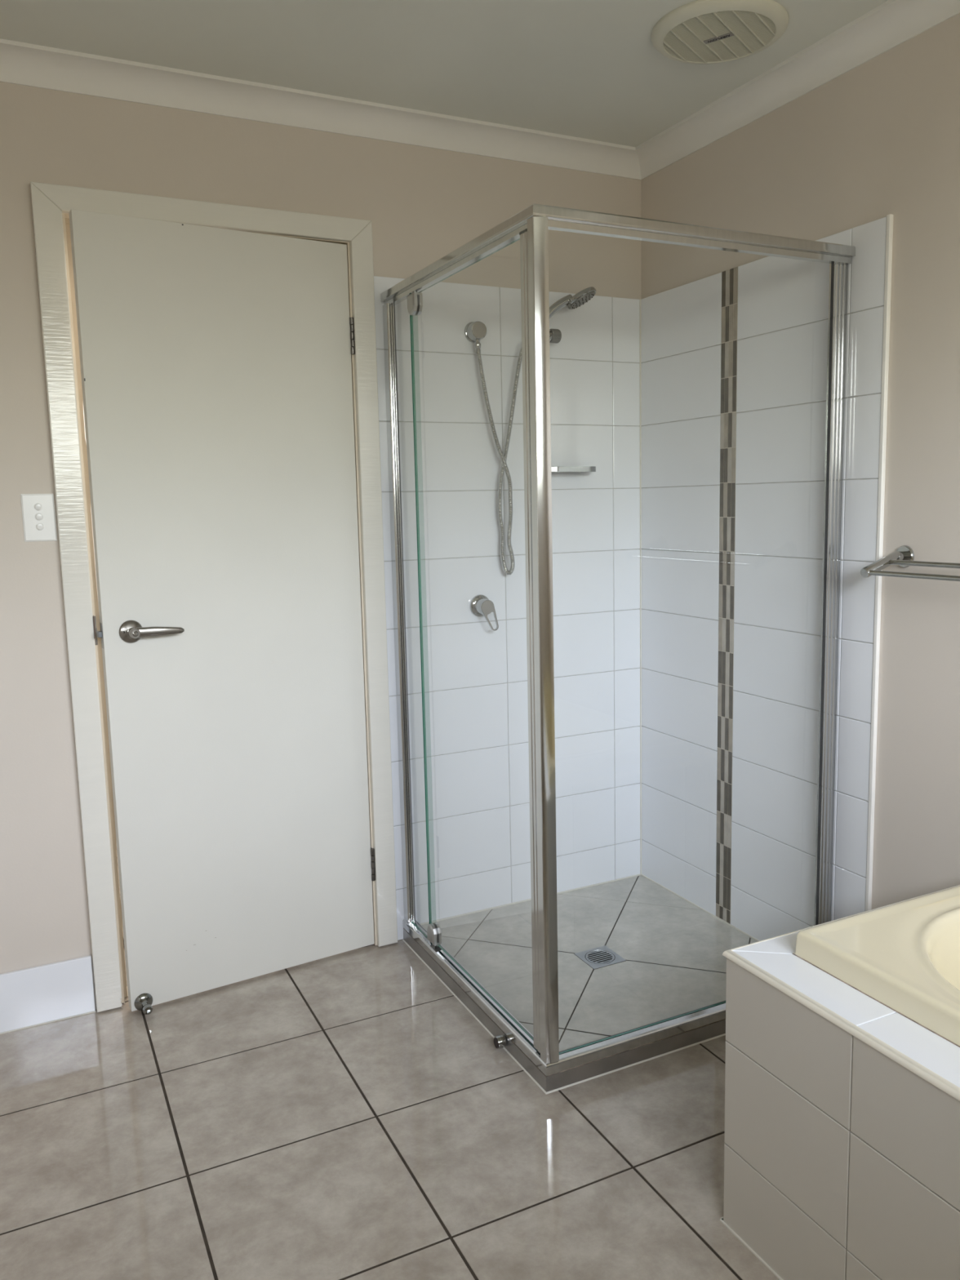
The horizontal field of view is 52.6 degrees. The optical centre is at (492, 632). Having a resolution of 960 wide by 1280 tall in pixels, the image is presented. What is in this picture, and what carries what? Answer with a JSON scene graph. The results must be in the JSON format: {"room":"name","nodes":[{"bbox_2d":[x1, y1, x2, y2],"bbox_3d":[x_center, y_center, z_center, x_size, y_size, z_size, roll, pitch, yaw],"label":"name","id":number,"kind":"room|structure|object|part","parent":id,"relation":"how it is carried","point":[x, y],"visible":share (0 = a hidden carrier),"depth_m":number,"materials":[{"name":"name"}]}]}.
{"room":"bathroom","nodes":[
{"label":"bathroom","id":0,"kind":"room"},
{"bbox_2d":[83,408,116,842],"bbox_3d":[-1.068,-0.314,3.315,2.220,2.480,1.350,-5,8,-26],"label":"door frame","id":1,"kind":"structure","parent":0,"point":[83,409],"depth_m":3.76,"materials":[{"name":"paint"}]},
{"bbox_2d":[0,81,641,1009],"bbox_3d":[-0.648,-0.247,2.710,2.710,2.450,0.114,-5,8,-26],"label":"wall","id":2,"kind":"structure","parent":0,"point":[422,204],"depth_m":2.88,"materials":[{"name":"beige paint"}]},
{"bbox_2d":[20,493,57,542],"bbox_3d":[-1.127,-0.286,2.410,0.074,0.117,0.012,-5,8,-26],"label":"light switch","id":3,"kind":"object","parent":2,"relation":"attached to","point":[38,515],"visible":1,"depth_m":2.41,"materials":[{"name":"white plastic"}]},
{"bbox_2d":[0,955,95,1034],"bbox_3d":[-1.393,0.964,2.428,0.733,0.156,0.014,-5,8,-26],"label":"baseboard","id":4,"kind":"structure","parent":2,"relation":"attached to","point":[39,995],"depth_m":2.53,"materials":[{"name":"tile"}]},
{"bbox_2d":[30,181,397,1012],"bbox_3d":[-0.724,-0.069,2.692,0.854,2.106,0.146,-5,8,-26],"label":"door frame","id":5,"kind":"structure","parent":2,"relation":"attached to","point":[51,204],"depth_m":2.53,"materials":[{"name":"paint"}]},
{"bbox_3d":[-1.024,-0.007,2.496,0.008,0.077,0.052,-5,8,-26],"label":"strike plate","id":6,"kind":"part","parent":5,"relation":"part of","materials":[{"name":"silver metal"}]},
{"bbox_2d":[68,208,375,1014],"bbox_3d":[-0.674,-0.028,2.610,0.726,2.034,0.093,-6,9,-31],"label":"door","id":7,"kind":"structure","parent":2,"relation":"in","point":[215,364],"depth_m":2.60,"materials":[{"name":"paint"}]},
{"bbox_3d":[-0.919,-0.002,2.467,0.059,0.059,0.012,-6,9,-31],"label":"handle","id":8,"kind":"part","parent":7,"relation":"part of","materials":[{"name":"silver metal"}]},
{"bbox_3d":[-0.859,-0.005,2.474,0.134,0.026,0.042,-6,9,-31],"label":"lever","id":9,"kind":"part","parent":7,"relation":"part of","materials":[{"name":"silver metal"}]},
{"bbox_2d":[0,38,640,180],"bbox_3d":[-0.638,-1.367,2.491,2.510,0.068,0.068,-5,8,-26],"label":"crown molding","id":10,"kind":"structure","parent":2,"relation":"attached to","point":[24,64],"depth_m":2.56,"materials":[{"name":"paint"}]},
{"bbox_2d":[470,594,498,631],"bbox_3d":[-0.025,-0.060,2.954,0.071,0.108,0.057,-5,8,-26],"label":"shower mixer","id":11,"kind":"object","parent":2,"relation":"attached to","point":[481,606],"visible":1,"depth_m":2.94,"materials":[{"name":"silver metal"}]},
{"bbox_3d":[-0.037,-0.082,2.972,0.069,0.069,0.010,-5,8,-26],"label":"plate","id":12,"kind":"part","parent":11,"relation":"part of","materials":[{"name":"silver metal"}]},
{"bbox_2d":[474,598,491,614],"bbox_3d":[-0.026,-0.080,2.950,0.048,0.048,0.038,-5,8,-26],"label":"tap","id":13,"kind":"object","parent":11,"relation":"on","point":[482,606],"depth_m":2.93,"materials":[{"name":"silver metal"}]},
{"bbox_3d":[-0.009,-0.052,2.937,0.059,0.096,0.011,-5,8,-26],"label":"loop lever","id":14,"kind":"part","parent":11,"relation":"part of","materials":[{"name":"silver metal"}]},
{"bbox_2d":[464,286,596,574],"bbox_3d":[0.120,-0.607,2.948,0.408,0.855,0.106,-3,8,-11],"label":"shower","id":15,"kind":"object","parent":2,"relation":"attached to","point":[474,331],"visible":0.97,"depth_m":2.90,"materials":[{"name":"silver metal"}]},
{"bbox_2d":[464,320,486,353],"bbox_3d":[-0.048,-0.869,2.853,0.060,0.094,0.040,-5,8,-26],"label":"wall outlet","id":16,"kind":"object","parent":15,"relation":"attached to","point":[474,331],"depth_m":2.84,"materials":[{"name":"silver metal"}]},
{"bbox_3d":[0.186,-0.894,2.924,0.032,0.041,0.041,-5,8,-26],"label":"ribbed knob","id":17,"kind":"part","parent":15,"relation":"part of","materials":[{"name":"silver metal"}]},
{"bbox_2d":[551,466,595,472],"bbox_3d":[0.237,-0.507,3.019,0.177,0.016,0.078,-5,8,-26],"label":"soap shelf","id":18,"kind":"object","parent":2,"relation":"attached to","point":[556,468],"visible":0.73,"depth_m":2.98,"materials":[{"name":"silver metal"}]},
{"bbox_2d":[0,842,778,1279],"bbox_3d":[-0.176,1.086,1.987,2.710,0.100,4.810,-5,8,-26],"label":"floor","id":19,"kind":"structure","parent":0,"point":[343,1116],"depth_m":2.09,"materials":[{"name":"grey tile"}]},
{"bbox_2d":[493,1035,506,1048],"bbox_3d":[0.018,0.999,2.369,0.025,0.030,0.030,-5,8,-26],"label":"door stop","id":20,"kind":"object","parent":19,"relation":"on","point":[500,1041],"visible":1,"depth_m":2.36,"materials":[{"name":"silver metal"}]},
{"bbox_2d":[573,945,626,969],"bbox_3d":[0.305,0.926,2.765,0.108,0.005,0.108,-5,8,-26],"label":"floor drain","id":21,"kind":"object","parent":19,"relation":"on","point":[602,951],"depth_m":2.76,"materials":[{"name":"metal"}]},
{"bbox_2d":[380,203,855,1094],"bbox_3d":[0.297,0.008,2.654,0.887,1.918,0.892,-5,8,-26],"label":"shower frame","id":22,"kind":"object","parent":19,"relation":"on","point":[539,1055],"visible":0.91,"depth_m":2.27,"materials":[{"name":"metal"}]},
{"bbox_3d":[-0.233,-0.013,2.766,0.006,1.815,0.146,-5,8,-26],"label":"glass","id":23,"kind":"part","parent":22,"relation":"part of","materials":[{"name":"clear glass"}]},
{"bbox_3d":[-0.055,0.031,2.412,0.006,1.794,0.639,-5,8,-26],"label":"door glass","id":24,"kind":"part","parent":22,"relation":"part of","materials":[{"name":"clear glass"}]},
{"bbox_3d":[0.111,0.065,2.086,0.034,1.828,0.029,-5,8,-26],"label":"corner post","id":25,"kind":"part","parent":22,"relation":"part of","materials":[{"name":"metal"}]},
{"bbox_3d":[0.317,0.906,2.776,0.884,0.033,0.889,-5,8,-26],"label":"sill rail","id":26,"kind":"part","parent":22,"relation":"part of","materials":[{"name":"metal"}]},
{"bbox_3d":[0.278,-0.924,2.531,0.884,0.038,0.889,-5,8,-26],"label":"rail","id":27,"kind":"part","parent":22,"relation":"part of","materials":[{"name":"metal"}]},
{"bbox_3d":[0.480,0.037,2.278,0.805,1.814,0.006,-5,8,-26],"label":"glass","id":28,"kind":"part","parent":22,"relation":"part of","materials":[{"name":"clear glass"}]},
{"bbox_2d":[720,884,959,1279],"bbox_3d":[1.190,0.896,1.110,0.805,0.530,1.869,-5,8,-26],"label":"surround","id":29,"kind":"object","parent":19,"relation":"on","point":[842,1132],"visible":0.84,"depth_m":1.53,"materials":[{"name":"tile"}]},
{"bbox_2d":[792,885,959,1047],"bbox_3d":[1.207,0.789,1.142,0.688,0.415,1.658,-5,8,-26],"label":"bathtub","id":30,"kind":"object","parent":29,"relation":"on","point":[904,956],"visible":0.98,"depth_m":1.64,"materials":[{"name":"beige plastic"}]},
{"bbox_2d":[0,0,888,146],"bbox_3d":[0.073,-1.257,1.065,2.710,0.060,3.460,-5,8,-26],"label":"ceiling","id":31,"kind":"structure","parent":0,"point":[590,69],"depth_m":2.30,"materials":[{"name":"paint"}]},
{"bbox_2d":[651,0,788,64],"bbox_3d":[0.522,-1.383,2.241,0.309,0.021,0.309,-5,8,-26],"label":"exhaust fan","id":32,"kind":"object","parent":31,"relation":"attached to","point":[699,32],"visible":1,"depth_m":2.21,"materials":[{"name":"beige plastic"}]},
{"bbox_3d":[0.522,-1.374,2.242,0.069,0.002,0.015,4,9,35],"label":"name plate","id":33,"kind":"part","parent":32,"relation":"part of","materials":[{"name":"grey plastic"}]},
{"bbox_2d":[662,10,775,62],"bbox_3d":[0.522,-1.377,2.241,0.222,0.007,0.253,4,9,35],"label":"grille","id":34,"kind":"object","parent":32,"relation":"attached to","point":[693,36],"depth_m":2.23,"materials":[{"name":"beige plastic"}]},
{"bbox_2d":[640,13,959,941],"bbox_3d":[1.283,-0.161,1.751,0.112,2.450,3.360,-5,8,-26],"label":"wall","id":35,"kind":"structure","parent":0,"point":[734,345],"depth_m":2.54,"materials":[{"name":"beige paint"}]},
{"bbox_2d":[635,0,959,180],"bbox_3d":[1.167,-1.288,1.610,0.068,0.068,3.260,-5,8,-26],"label":"crown molding","id":36,"kind":"structure","parent":35,"relation":"attached to","point":[892,23],"depth_m":2.42,"materials":[{"name":"paint"}]},
{"bbox_2d":[860,545,959,581],"bbox_3d":[1.038,-0.134,1.999,0.136,0.070,0.626,-5,8,-26],"label":"towel rail","id":37,"kind":"object","parent":35,"relation":"attached to","point":[904,557],"visible":1,"depth_m":2.20,"materials":[{"name":"silver metal"}]},
{"bbox_3d":[0.901,-0.159,2.251,0.115,0.057,0.024,-5,8,-26],"label":"arm","id":38,"kind":"part","parent":37,"relation":"part of","materials":[{"name":"silver metal"}]}
]}

